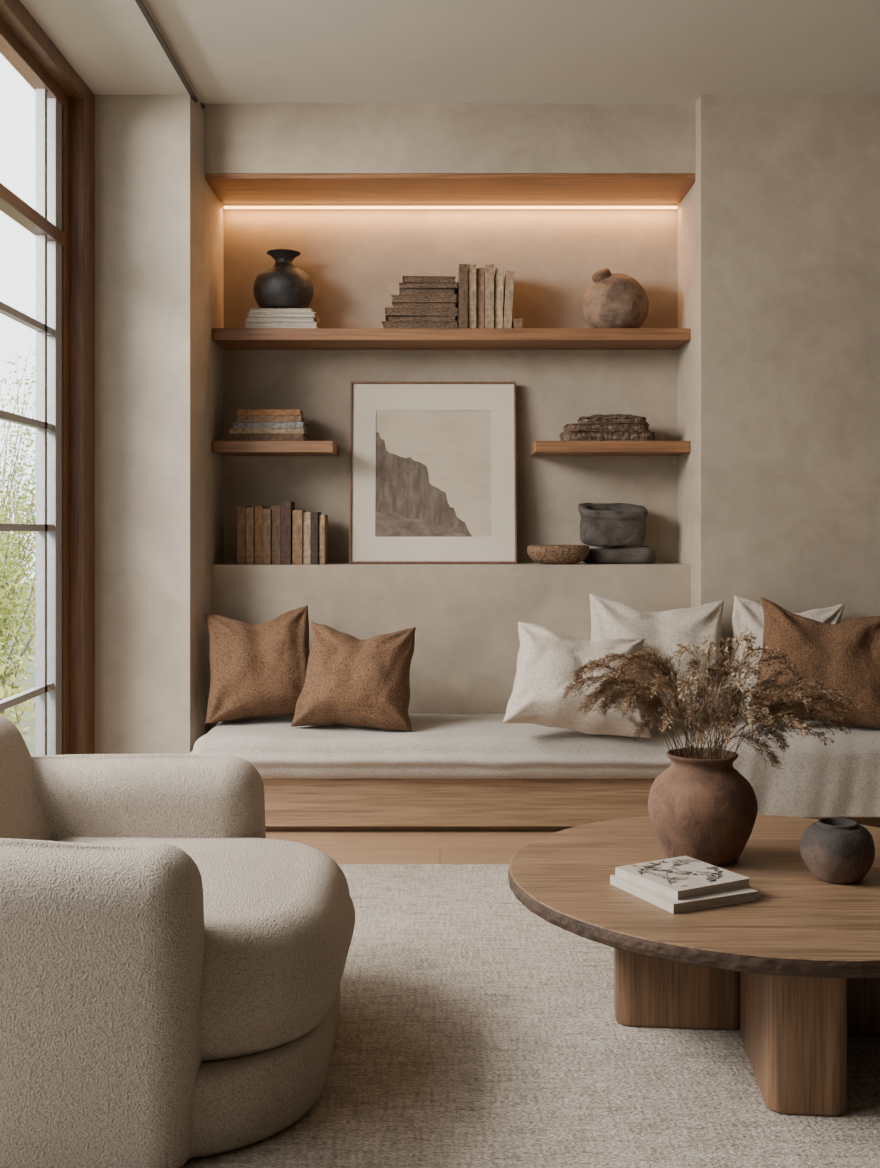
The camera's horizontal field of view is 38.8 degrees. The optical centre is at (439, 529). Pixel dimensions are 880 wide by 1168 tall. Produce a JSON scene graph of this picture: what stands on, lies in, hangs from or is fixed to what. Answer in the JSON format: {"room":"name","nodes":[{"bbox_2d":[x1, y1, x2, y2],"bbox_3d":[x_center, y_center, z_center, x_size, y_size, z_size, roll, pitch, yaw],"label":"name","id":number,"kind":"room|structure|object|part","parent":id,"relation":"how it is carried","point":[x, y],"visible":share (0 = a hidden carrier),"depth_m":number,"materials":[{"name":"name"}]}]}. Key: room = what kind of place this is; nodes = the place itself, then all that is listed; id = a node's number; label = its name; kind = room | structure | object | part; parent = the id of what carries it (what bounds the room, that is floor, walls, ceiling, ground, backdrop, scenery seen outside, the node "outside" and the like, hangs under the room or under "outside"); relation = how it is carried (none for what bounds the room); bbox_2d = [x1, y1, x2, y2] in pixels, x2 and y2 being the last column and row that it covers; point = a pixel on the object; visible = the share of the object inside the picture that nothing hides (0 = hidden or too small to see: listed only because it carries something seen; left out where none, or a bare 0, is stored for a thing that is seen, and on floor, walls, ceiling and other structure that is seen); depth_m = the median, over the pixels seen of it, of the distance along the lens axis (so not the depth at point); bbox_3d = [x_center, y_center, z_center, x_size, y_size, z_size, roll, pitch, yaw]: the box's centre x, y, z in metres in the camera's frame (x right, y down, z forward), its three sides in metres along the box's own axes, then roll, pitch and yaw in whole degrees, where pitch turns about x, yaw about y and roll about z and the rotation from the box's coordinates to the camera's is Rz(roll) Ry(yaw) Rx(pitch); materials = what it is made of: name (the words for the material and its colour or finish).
{"room":"living room","nodes":[
{"label":"living room","id":0,"kind":"room"},
{"bbox_2d":[95,95,222,755],"bbox_3d":[-1.526,-0.355,2.300,0.748,3.410,9.000,0,0,0],"label":"wall","id":1,"kind":"structure","parent":0,"point":[159,219],"depth_m":5.92,"materials":[{"name":"paint"}]},
{"bbox_2d":[0,0,94,755],"bbox_3d":[-1.702,-0.385,3.560,0.136,3.350,4.720,0,0,0],"label":"window","id":2,"kind":"structure","parent":1,"relation":"in","point":[62,223],"depth_m":5.63,"materials":[{"name":"brown wood"}]},
{"bbox_3d":[-1.735,-0.350,3.430,0.070,3.280,4.460,0,0,0],"label":"rail","id":3,"kind":"part","parent":2,"relation":"part of","materials":[{"name":"brown wood"}]},
{"bbox_2d":[135,0,197,102],"bbox_3d":[-1.171,-2.056,1.900,0.022,0.008,8.200,0,0,0],"label":"trim","id":4,"kind":"structure","parent":1,"relation":"attached to","point":[140,3],"depth_m":5.32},
{"bbox_2d":[267,830,560,863],"bbox_3d":[0.750,1.390,2.350,5.300,0.080,9.100,0,0,0],"label":"floor","id":5,"kind":"structure","parent":0,"point":[343,846],"depth_m":5.37,"materials":[{"name":"brown wood"}]},
{"bbox_2d":[182,864,879,1167],"bbox_3d":[0.650,1.343,2.650,4.300,0.013,4.700,0,0,0],"label":"rug","id":6,"kind":"object","parent":5,"relation":"on","point":[474,1029],"visible":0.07,"depth_m":3.10,"materials":[{"name":"carpet"}]},
{"bbox_2d":[0,713,355,1167],"bbox_3d":[-0.869,0.927,3.199,1.287,0.817,1.305,0,0,0],"label":"armchair","id":7,"kind":"object","parent":6,"relation":"on","point":[172,968],"visible":1,"depth_m":2.64,"materials":[{"name":"beige fabric"}]},
{"bbox_3d":[-1.265,0.907,3.201,0.318,0.816,1.153,-18,0,0],"label":"backrest","id":8,"kind":"part","parent":7,"relation":"part of","materials":[{"name":"beige fabric"}]},
{"bbox_3d":[-1.009,0.999,2.676,1.005,0.673,0.258,0,0,0],"label":"armrest","id":9,"kind":"part","parent":7,"relation":"part of","materials":[{"name":"beige fabric"}]},
{"bbox_3d":[-0.953,1.002,3.709,0.882,0.667,0.284,0,0,0],"label":"armrest","id":10,"kind":"part","parent":7,"relation":"part of","materials":[{"name":"beige fabric"}]},
{"bbox_2d":[67,836,355,1060],"bbox_3d":[-0.696,1.007,3.172,0.940,0.337,1.040,0,0,0],"label":"seat cushion","id":11,"kind":"object","parent":7,"relation":"on","point":[276,923],"depth_m":2.84,"materials":[{"name":"beige fabric"}]},
{"bbox_2d":[508,814,879,1115],"bbox_3d":[0.905,1.140,3.459,1.431,0.390,1.431,0,0,0],"label":"coffee table","id":12,"kind":"object","parent":6,"relation":"on","point":[795,968],"visible":0.78,"depth_m":3.10,"materials":[{"name":"brown wood"}]},
{"bbox_3d":[0.653,1.164,3.429,0.345,0.342,0.170,0,0,6],"label":"leg","id":13,"kind":"part","parent":12,"relation":"part of","materials":[{"name":"brown wood"}]},
{"bbox_2d":[610,875,757,913],"bbox_3d":[0.632,0.932,3.260,0.260,0.024,0.285,0,0,-25],"label":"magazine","id":14,"kind":"object","parent":12,"relation":"on","point":[743,895],"visible":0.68,"depth_m":3.15,"materials":[{"name":"paper"}]},
{"bbox_2d":[615,856,750,899],"bbox_3d":[0.634,0.909,3.277,0.240,0.023,0.255,0,0,-29],"label":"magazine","id":15,"kind":"object","parent":14,"relation":"on","point":[682,877],"visible":1,"depth_m":3.24,"materials":[{"name":"paper"}]},
{"bbox_2d":[648,747,757,865],"bbox_3d":[0.756,0.793,3.599,0.310,0.303,0.309,0,0,0],"label":"vase","id":16,"kind":"object","parent":12,"relation":"on","point":[704,810],"visible":0.92,"depth_m":3.49,"materials":[{"name":"ceramic"}]},
{"bbox_2d":[561,628,862,768],"bbox_3d":[0.790,0.577,3.562,0.884,0.596,0.370,0,0,-5],"label":"bouquet","id":17,"kind":"object","parent":16,"relation":"in","point":[766,713],"visible":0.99,"depth_m":3.57,"materials":[{"name":"brown plant"}]},
{"bbox_3d":[0.865,1.164,3.091,0.185,0.342,0.490,0,0,6],"label":"leg","id":18,"kind":"part","parent":12,"relation":"part of","materials":[{"name":"brown wood"}]},
{"bbox_2d":[801,817,874,883],"bbox_3d":[1.079,0.867,3.390,0.194,0.154,0.192,0,0,0],"label":"pot","id":19,"kind":"object","parent":12,"relation":"on","point":[834,850],"visible":1,"depth_m":3.32,"materials":[{"name":"ceramic"}]},
{"bbox_3d":[1.150,1.164,3.379,0.360,0.342,0.170,0,0,6],"label":"leg","id":20,"kind":"part","parent":12,"relation":"part of","materials":[{"name":"brown wood"}]},
{"bbox_2d":[188,713,879,829],"bbox_3d":[0.936,1.128,5.898,4.130,0.444,0.875,0,0,0],"label":"window bench","id":21,"kind":"object","parent":5,"relation":"on","point":[476,771],"visible":0.57,"depth_m":5.56,"materials":[{"name":"brown wood"}]},
{"bbox_2d":[204,605,309,723],"bbox_3d":[-0.842,0.640,5.988,0.570,0.546,0.347,0,0,-10],"label":"throw pillow","id":22,"kind":"object","parent":21,"relation":"on","point":[257,670],"visible":0.86,"depth_m":5.89,"materials":[{"name":"brown fabric"}]},
{"bbox_2d":[290,622,415,730],"bbox_3d":[-0.397,0.673,5.772,0.567,0.479,0.361,0,0,7],"label":"throw pillow","id":23,"kind":"object","parent":21,"relation":"on","point":[350,680],"visible":1,"depth_m":5.67,"materials":[{"name":"brown fabric"}]},
{"bbox_2d":[188,713,709,778],"bbox_3d":[0.080,1.005,5.896,2.414,0.198,0.865,0,0,0],"label":"seat cushion","id":24,"kind":"object","parent":21,"relation":"on","point":[476,745],"depth_m":5.50,"materials":[{"name":"grey fabric"}]},
{"bbox_2d":[502,621,650,737],"bbox_3d":[0.606,0.664,5.552,0.683,0.499,0.363,0,0,-3],"label":"throw pillow","id":25,"kind":"object","parent":21,"relation":"on","point":[547,657],"visible":0.81,"depth_m":5.45,"materials":[{"name":"beige fabric"}]},
{"bbox_2d":[693,716,879,817],"bbox_3d":[1.972,1.061,5.661,1.608,0.362,0.579,0,0,0],"label":"throw","id":26,"kind":"object","parent":21,"relation":"on","point":[841,778],"visible":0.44,"depth_m":5.40,"materials":[{"name":"beige fabric"}]},
{"bbox_2d":[589,593,725,720],"bbox_3d":[0.996,0.598,5.846,0.720,0.600,0.273,0,0,1],"label":"throw pillow","id":27,"kind":"object","parent":26,"relation":"on","point":[610,619],"visible":0.48,"depth_m":5.81,"materials":[{"name":"beige fabric"}]},
{"bbox_2d":[725,595,844,711],"bbox_3d":[1.609,0.596,5.873,0.632,0.581,0.194,0,0,-3],"label":"throw pillow","id":28,"kind":"object","parent":26,"relation":"on","point":[748,613],"visible":0.18,"depth_m":5.86,"materials":[{"name":"beige fabric"}]},
{"bbox_2d":[747,598,879,728],"bbox_3d":[1.715,0.597,5.617,0.687,0.574,0.306,0,0,7],"label":"throw pillow","id":29,"kind":"object","parent":26,"relation":"on","point":[845,655],"visible":0.72,"depth_m":5.54,"materials":[{"name":"brown fabric"}]},
{"bbox_2d":[1,0,879,108],"bbox_3d":[0.750,-2.125,2.350,5.300,0.130,9.100,0,0,0],"label":"ceiling","id":30,"kind":"structure","parent":0,"point":[227,51],"depth_m":5.39,"materials":[{"name":"paint"}]},
{"bbox_2d":[204,95,879,728],"bbox_3d":[1.120,-0.370,6.403,4.560,3.440,0.794,0,0,0],"label":"wall","id":31,"kind":"structure","parent":0,"point":[770,260],"depth_m":6.13,"materials":[{"name":"paint"}]},
{"bbox_2d":[237,505,250,563],"bbox_3d":[-1.011,0.025,6.452,0.042,0.302,0.196,0,0,0],"label":"book","id":32,"kind":"object","parent":31,"relation":"on","point":[241,509],"visible":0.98,"depth_m":6.36,"materials":[{"name":"paper"}]},
{"bbox_2d":[246,507,254,563],"bbox_3d":[-0.970,0.028,6.465,0.042,0.294,0.194,0,0,0],"label":"book","id":33,"kind":"object","parent":31,"relation":"on","point":[250,511],"visible":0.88,"depth_m":6.37,"materials":[{"name":"paper"}]},
{"bbox_2d":[254,506,267,563],"bbox_3d":[-0.926,0.026,6.475,0.042,0.300,0.196,0,0,0],"label":"book","id":34,"kind":"object","parent":31,"relation":"on","point":[258,546],"visible":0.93,"depth_m":6.38,"materials":[{"name":"paper"}]},
{"bbox_2d":[262,508,271,563],"bbox_3d":[-0.882,0.032,6.458,0.042,0.287,0.196,0,0,0],"label":"book","id":35,"kind":"object","parent":31,"relation":"on","point":[267,514],"visible":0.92,"depth_m":6.37,"materials":[{"name":"paper"}]},
{"bbox_2d":[212,441,338,455],"bbox_3d":[-0.845,-0.421,6.479,0.611,0.058,0.347,0,0,0],"label":"shelf","id":36,"kind":"object","parent":31,"relation":"attached to","point":[224,448],"visible":1,"depth_m":6.30,"materials":[{"name":"brown wood"}]},
{"bbox_2d":[224,434,308,440],"bbox_3d":[-0.892,-0.470,6.465,0.412,0.040,0.217,0,0,0],"label":"book","id":37,"kind":"object","parent":36,"relation":"on","point":[228,437],"visible":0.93,"depth_m":6.36,"materials":[{"name":"paper"}]},
{"bbox_2d":[230,428,306,434],"bbox_3d":[-0.880,-0.504,6.464,0.383,0.028,0.214,0,0,-1],"label":"book","id":38,"kind":"object","parent":37,"relation":"on","point":[232,430],"visible":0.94,"depth_m":6.36,"materials":[{"name":"paper"}]},
{"bbox_2d":[233,422,307,430],"bbox_3d":[-0.873,-0.533,6.464,0.361,0.030,0.214,0,0,1],"label":"book","id":39,"kind":"object","parent":38,"relation":"on","point":[235,424],"visible":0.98,"depth_m":6.36,"materials":[{"name":"paper"}]},
{"bbox_2d":[237,416,304,422],"bbox_3d":[-0.870,-0.565,6.463,0.332,0.034,0.214,0,0,-1],"label":"book","id":40,"kind":"object","parent":39,"relation":"on","point":[239,418],"visible":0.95,"depth_m":6.36,"materials":[{"name":"paper"}]},
{"bbox_2d":[236,409,303,416],"bbox_3d":[-0.874,-0.598,6.463,0.329,0.032,0.215,0,0,0],"label":"book","id":41,"kind":"object","parent":40,"relation":"on","point":[239,412],"visible":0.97,"depth_m":6.36,"materials":[{"name":"paper"}]},
{"bbox_2d":[271,506,280,563],"bbox_3d":[-0.836,0.024,6.470,0.047,0.304,0.195,0,0,0],"label":"book","id":42,"kind":"object","parent":31,"relation":"on","point":[276,510],"visible":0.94,"depth_m":6.38,"materials":[{"name":"paper"}]},
{"bbox_2d":[281,501,294,564],"bbox_3d":[-0.784,0.014,6.452,0.052,0.324,0.195,0,0,0],"label":"book","id":43,"kind":"object","parent":31,"relation":"on","point":[287,508],"visible":0.93,"depth_m":6.36,"materials":[{"name":"paper"}]},
{"bbox_2d":[292,510,305,563],"bbox_3d":[-0.728,0.037,6.464,0.052,0.276,0.196,0,0,0],"label":"book","id":44,"kind":"object","parent":31,"relation":"on","point":[297,521],"visible":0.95,"depth_m":6.37,"materials":[{"name":"paper"}]},
{"bbox_2d":[302,512,310,563],"bbox_3d":[-0.681,0.041,6.476,0.042,0.268,0.197,0,0,0],"label":"book","id":45,"kind":"object","parent":31,"relation":"on","point":[306,518],"visible":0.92,"depth_m":6.38,"materials":[{"name":"paper"}]},
{"bbox_2d":[311,512,320,563],"bbox_3d":[-0.640,0.039,6.457,0.037,0.272,0.195,0,0,0],"label":"book","id":46,"kind":"object","parent":31,"relation":"on","point":[314,515],"visible":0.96,"depth_m":6.36,"materials":[{"name":"paper"}]},
{"bbox_2d":[319,514,327,563],"bbox_3d":[-0.604,0.047,6.470,0.032,0.257,0.195,0,0,0],"label":"book","id":47,"kind":"object","parent":31,"relation":"on","point":[323,518],"visible":1,"depth_m":6.38,"materials":[{"name":"paper"}]},
{"bbox_2d":[349,382,516,563],"bbox_3d":[-0.036,-0.304,6.558,0.874,0.960,0.130,0,0,0],"label":"framed picture","id":48,"kind":"object","parent":31,"relation":"on","point":[433,479],"visible":1,"depth_m":6.56},
{"bbox_2d":[375,410,491,536],"bbox_3d":[-0.034,-0.298,6.558,0.608,0.671,0.002,0,-6,0],"label":"print","id":49,"kind":"object","parent":48,"relation":"attached to","point":[434,467],"depth_m":6.56},
{"bbox_2d":[205,174,695,202],"bbox_3d":[0.056,-1.738,6.367,2.416,0.025,0.465,0,0,0],"label":"trim","id":50,"kind":"structure","parent":31,"relation":"attached to","point":[229,188],"depth_m":6.31,"materials":[{"name":"brown wood"}]},
{"bbox_2d":[224,206,676,208],"bbox_3d":[0.057,-1.710,6.628,2.403,0.012,0.012,0,0,0],"label":"strip light","id":51,"kind":"object","parent":31,"relation":"attached to","point":[225,207],"visible":1,"depth_m":6.62,"materials":[{"name":"beige plastic"}]},
{"bbox_2d":[212,328,689,349],"bbox_3d":[0.057,-0.988,6.479,2.413,0.060,0.347,0,0,0],"label":"shelf","id":52,"kind":"object","parent":31,"relation":"attached to","point":[226,338],"visible":1,"depth_m":6.31,"materials":[{"name":"brown wood"}]},
{"bbox_2d":[244,322,319,327],"bbox_3d":[-0.808,-1.036,6.444,0.376,0.035,0.214,0,0,0],"label":"book","id":53,"kind":"object","parent":52,"relation":"on","point":[247,324],"visible":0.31,"depth_m":6.34,"materials":[{"name":"paper"}]},
{"bbox_2d":[245,317,316,322],"bbox_3d":[-0.814,-1.067,6.445,0.354,0.025,0.212,0,0,-1],"label":"book","id":54,"kind":"object","parent":53,"relation":"on","point":[248,319],"visible":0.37,"depth_m":6.34,"materials":[{"name":"paper"}]},
{"bbox_2d":[248,312,319,323],"bbox_3d":[-0.803,-1.092,6.445,0.346,0.023,0.214,0,0,1],"label":"book","id":55,"kind":"object","parent":54,"relation":"on","point":[251,314],"visible":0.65,"depth_m":6.34,"materials":[{"name":"paper"}]},
{"bbox_2d":[250,308,313,311],"bbox_3d":[-0.806,-1.114,6.445,0.324,0.019,0.212,0,0,0],"label":"book","id":56,"kind":"object","parent":55,"relation":"on","point":[251,309],"visible":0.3,"depth_m":6.34,"materials":[{"name":"paper"}]},
{"bbox_2d":[253,249,313,308],"bbox_3d":[-0.808,-1.280,6.460,0.309,0.308,0.308,0,0,0],"label":"vase","id":57,"kind":"object","parent":56,"relation":"on","point":[282,284],"visible":0.98,"depth_m":6.35,"materials":[{"name":"black ceramic"}]},
{"bbox_2d":[382,321,457,327],"bbox_3d":[-0.102,-1.040,6.466,0.393,0.043,0.213,0,0,0],"label":"book","id":58,"kind":"object","parent":52,"relation":"on","point":[386,324],"visible":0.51,"depth_m":6.37,"materials":[{"name":"paper"}]},
{"bbox_2d":[387,316,456,320],"bbox_3d":[-0.089,-1.077,6.476,0.356,0.029,0.213,0,0,2],"label":"book","id":59,"kind":"object","parent":58,"relation":"on","point":[390,318],"visible":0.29,"depth_m":6.37,"materials":[{"name":"paper"}]},
{"bbox_2d":[385,307,457,320],"bbox_3d":[-0.097,-1.112,6.463,0.377,0.039,0.213,0,0,-2],"label":"book","id":60,"kind":"object","parent":59,"relation":"on","point":[390,311],"visible":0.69,"depth_m":6.37,"materials":[{"name":"paper"}]},
{"bbox_2d":[393,302,456,307],"bbox_3d":[-0.077,-1.146,6.473,0.332,0.027,0.210,0,0,1],"label":"book","id":61,"kind":"object","parent":60,"relation":"on","point":[410,304],"visible":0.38,"depth_m":6.37,"materials":[{"name":"paper"}]},
{"bbox_2d":[391,294,457,307],"bbox_3d":[-0.076,-1.179,6.464,0.340,0.037,0.215,0,0,2],"label":"book","id":62,"kind":"object","parent":61,"relation":"on","point":[435,297],"visible":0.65,"depth_m":6.37,"materials":[{"name":"paper"}]},
{"bbox_2d":[399,289,453,294],"bbox_3d":[-0.069,-1.214,6.474,0.286,0.031,0.213,0,0,-2],"label":"book","id":63,"kind":"object","parent":62,"relation":"on","point":[402,291],"visible":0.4,"depth_m":6.37,"materials":[{"name":"paper"}]},
{"bbox_2d":[398,282,458,293],"bbox_3d":[-0.058,-1.245,6.465,0.311,0.029,0.213,0,0,1],"label":"book","id":64,"kind":"object","parent":63,"relation":"on","point":[419,285],"visible":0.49,"depth_m":6.37,"materials":[{"name":"paper"}]},
{"bbox_2d":[402,276,454,282],"bbox_3d":[-0.059,-1.276,6.465,0.271,0.031,0.210,0,0,-3],"label":"book","id":65,"kind":"object","parent":64,"relation":"on","point":[406,279],"visible":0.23,"depth_m":6.37,"materials":[{"name":"paper"}]},
{"bbox_2d":[458,264,467,327],"bbox_3d":[0.119,-1.187,6.450,0.047,0.337,0.194,0,0,0],"label":"book","id":66,"kind":"object","parent":52,"relation":"on","point":[463,268],"visible":0.92,"depth_m":6.36,"materials":[{"name":"paper"}]},
{"bbox_2d":[468,265,476,327],"bbox_3d":[0.165,-1.187,6.465,0.042,0.337,0.195,0,0,0],"label":"book","id":67,"kind":"object","parent":52,"relation":"on","point":[472,271],"visible":0.77,"depth_m":6.37,"materials":[{"name":"paper"}]},
{"bbox_2d":[476,268,484,327],"bbox_3d":[0.206,-1.180,6.475,0.042,0.322,0.193,0,0,0],"label":"book","id":68,"kind":"object","parent":52,"relation":"on","point":[480,283],"visible":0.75,"depth_m":6.38,"materials":[{"name":"paper"}]},
{"bbox_2d":[484,265,493,327],"bbox_3d":[0.253,-1.187,6.458,0.047,0.337,0.196,0,0,0],"label":"book","id":69,"kind":"object","parent":52,"relation":"on","point":[489,269],"visible":0.84,"depth_m":6.37,"materials":[{"name":"paper"}]},
{"bbox_2d":[494,267,503,327],"bbox_3d":[0.302,-1.180,6.471,0.042,0.322,0.196,1,0,0],"label":"book","id":70,"kind":"object","parent":52,"relation":"on","point":[499,272],"visible":0.78,"depth_m":6.38,"materials":[{"name":"paper"}]},
{"bbox_2d":[503,271,513,327],"bbox_3d":[0.351,-1.170,6.453,0.056,0.303,0.194,0,0,0],"label":"book","id":71,"kind":"object","parent":52,"relation":"on","point":[509,277],"visible":0.92,"depth_m":6.36,"materials":[{"name":"paper"}]},
{"bbox_2d":[512,319,522,327],"bbox_3d":[0.397,-1.046,6.444,0.047,0.056,0.173,0,0,0],"label":"book","id":72,"kind":"object","parent":52,"relation":"on","point":[517,323],"visible":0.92,"depth_m":6.36,"materials":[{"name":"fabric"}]},
{"bbox_2d":[583,268,648,327],"bbox_3d":[0.908,-1.183,6.468,0.341,0.326,0.340,0,0,0],"label":"clay jar","id":73,"kind":"object","parent":52,"relation":"on","point":[618,300],"visible":0.83,"depth_m":6.34,"materials":[{"name":"brown ceramic"}]},
{"bbox_3d":[0.830,-1.306,6.423,0.100,0.057,0.100,-26,17,0],"label":"lid","id":74,"kind":"part","parent":73,"relation":"part of","materials":[{"name":"ceramic"}]},
{"bbox_2d":[527,545,589,563],"bbox_3d":[0.607,0.126,6.418,0.320,0.100,0.218,0,0,0],"label":"bowl","id":75,"kind":"object","parent":31,"relation":"on","point":[543,554],"visible":1,"depth_m":6.33,"materials":[{"name":"brown wicker"}]},
{"bbox_2d":[530,441,689,455],"bbox_3d":[0.871,-0.421,6.479,0.784,0.058,0.347,0,0,0],"label":"shelf","id":76,"kind":"object","parent":31,"relation":"attached to","point":[538,448],"visible":1,"depth_m":6.30,"materials":[{"name":"brown wood"}]},
{"bbox_2d":[559,432,655,440],"bbox_3d":[0.861,-0.475,6.459,0.493,0.049,0.252,0,0,0],"label":"book","id":77,"kind":"object","parent":76,"relation":"on","point":[564,436],"visible":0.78,"depth_m":6.35,"materials":[{"name":"brown paper"}]},
{"bbox_2d":[563,423,650,431],"bbox_3d":[0.857,-0.521,6.459,0.444,0.041,0.252,0,0,-2],"label":"book","id":78,"kind":"object","parent":77,"relation":"on","point":[572,427],"visible":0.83,"depth_m":6.35,"materials":[{"name":"brown paper"}]},
{"bbox_2d":[578,414,647,423],"bbox_3d":[0.888,-0.570,6.459,0.363,0.056,0.250,0,0,2],"label":"book","id":79,"kind":"object","parent":78,"relation":"on","point":[597,418],"visible":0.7,"depth_m":6.35,"materials":[{"name":"brown paper"}]},
{"bbox_2d":[583,546,655,563],"bbox_3d":[0.938,0.130,6.539,0.388,0.090,0.200,0,0,0],"label":"stone","id":80,"kind":"object","parent":31,"relation":"on","point":[597,555],"visible":0.85,"depth_m":6.45,"materials":[{"name":"grey stone"}]},
{"bbox_2d":[578,502,647,546],"bbox_3d":[0.900,-0.030,6.516,0.363,0.234,0.240,0,0,0],"label":"stone pot","id":81,"kind":"object","parent":80,"relation":"on","point":[601,523],"visible":1,"depth_m":6.44,"materials":[{"name":"grey stone"}]},
{"label":"outside","id":82,"kind":"structure","parent":0,"visible":0},
{"bbox_2d":[0,583,35,755],"bbox_3d":[-20.975,1.775,16.000,38.050,0.150,48.000,0,0,0],"label":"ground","id":83,"kind":"structure","parent":82,"point":[31,741],"depth_m":14.21,"materials":[{"name":"green plant"}]},
{"bbox_2d":[0,466,35,722],"bbox_3d":[-3.467,0.584,9.464,1.272,2.252,1.259,0,0,24],"label":"shrub","id":84,"kind":"object","parent":83,"relation":"on","point":[16,573],"visible":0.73,"depth_m":9.53,"materials":[{"name":"green plant"}]},
{"bbox_2d":[0,437,35,680],"bbox_3d":[-4.144,0.372,11.524,1.457,2.675,1.893,0,0,0],"label":"shrub","id":85,"kind":"object","parent":83,"relation":"on","point":[8,476],"visible":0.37,"depth_m":11.80,"materials":[{"name":"green plant"}]},
{"bbox_2d":[0,355,35,643],"bbox_3d":[-5.226,-0.304,14.310,2.211,4.027,2.033,0,0,42],"label":"shrub","id":86,"kind":"object","parent":83,"relation":"on","point":[25,433],"visible":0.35,"depth_m":14.36,"materials":[{"name":"green plant"}]},
{"bbox_2d":[0,642,35,737],"bbox_3d":[-2.866,1.033,7.640,1.033,1.354,1.191,0,0,0],"label":"shrub","id":87,"kind":"object","parent":83,"relation":"on","point":[27,708],"visible":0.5,"depth_m":7.65,"materials":[{"name":"green plant"}]},
{"bbox_2d":[0,347,35,541],"bbox_3d":[-7.024,-0.569,18.119,2.926,4.557,2.715,0,0,0],"label":"shrub","id":88,"kind":"object","parent":83,"relation":"on","point":[6,463],"visible":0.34,"depth_m":17.93,"materials":[{"name":"green plant"}]}
]}

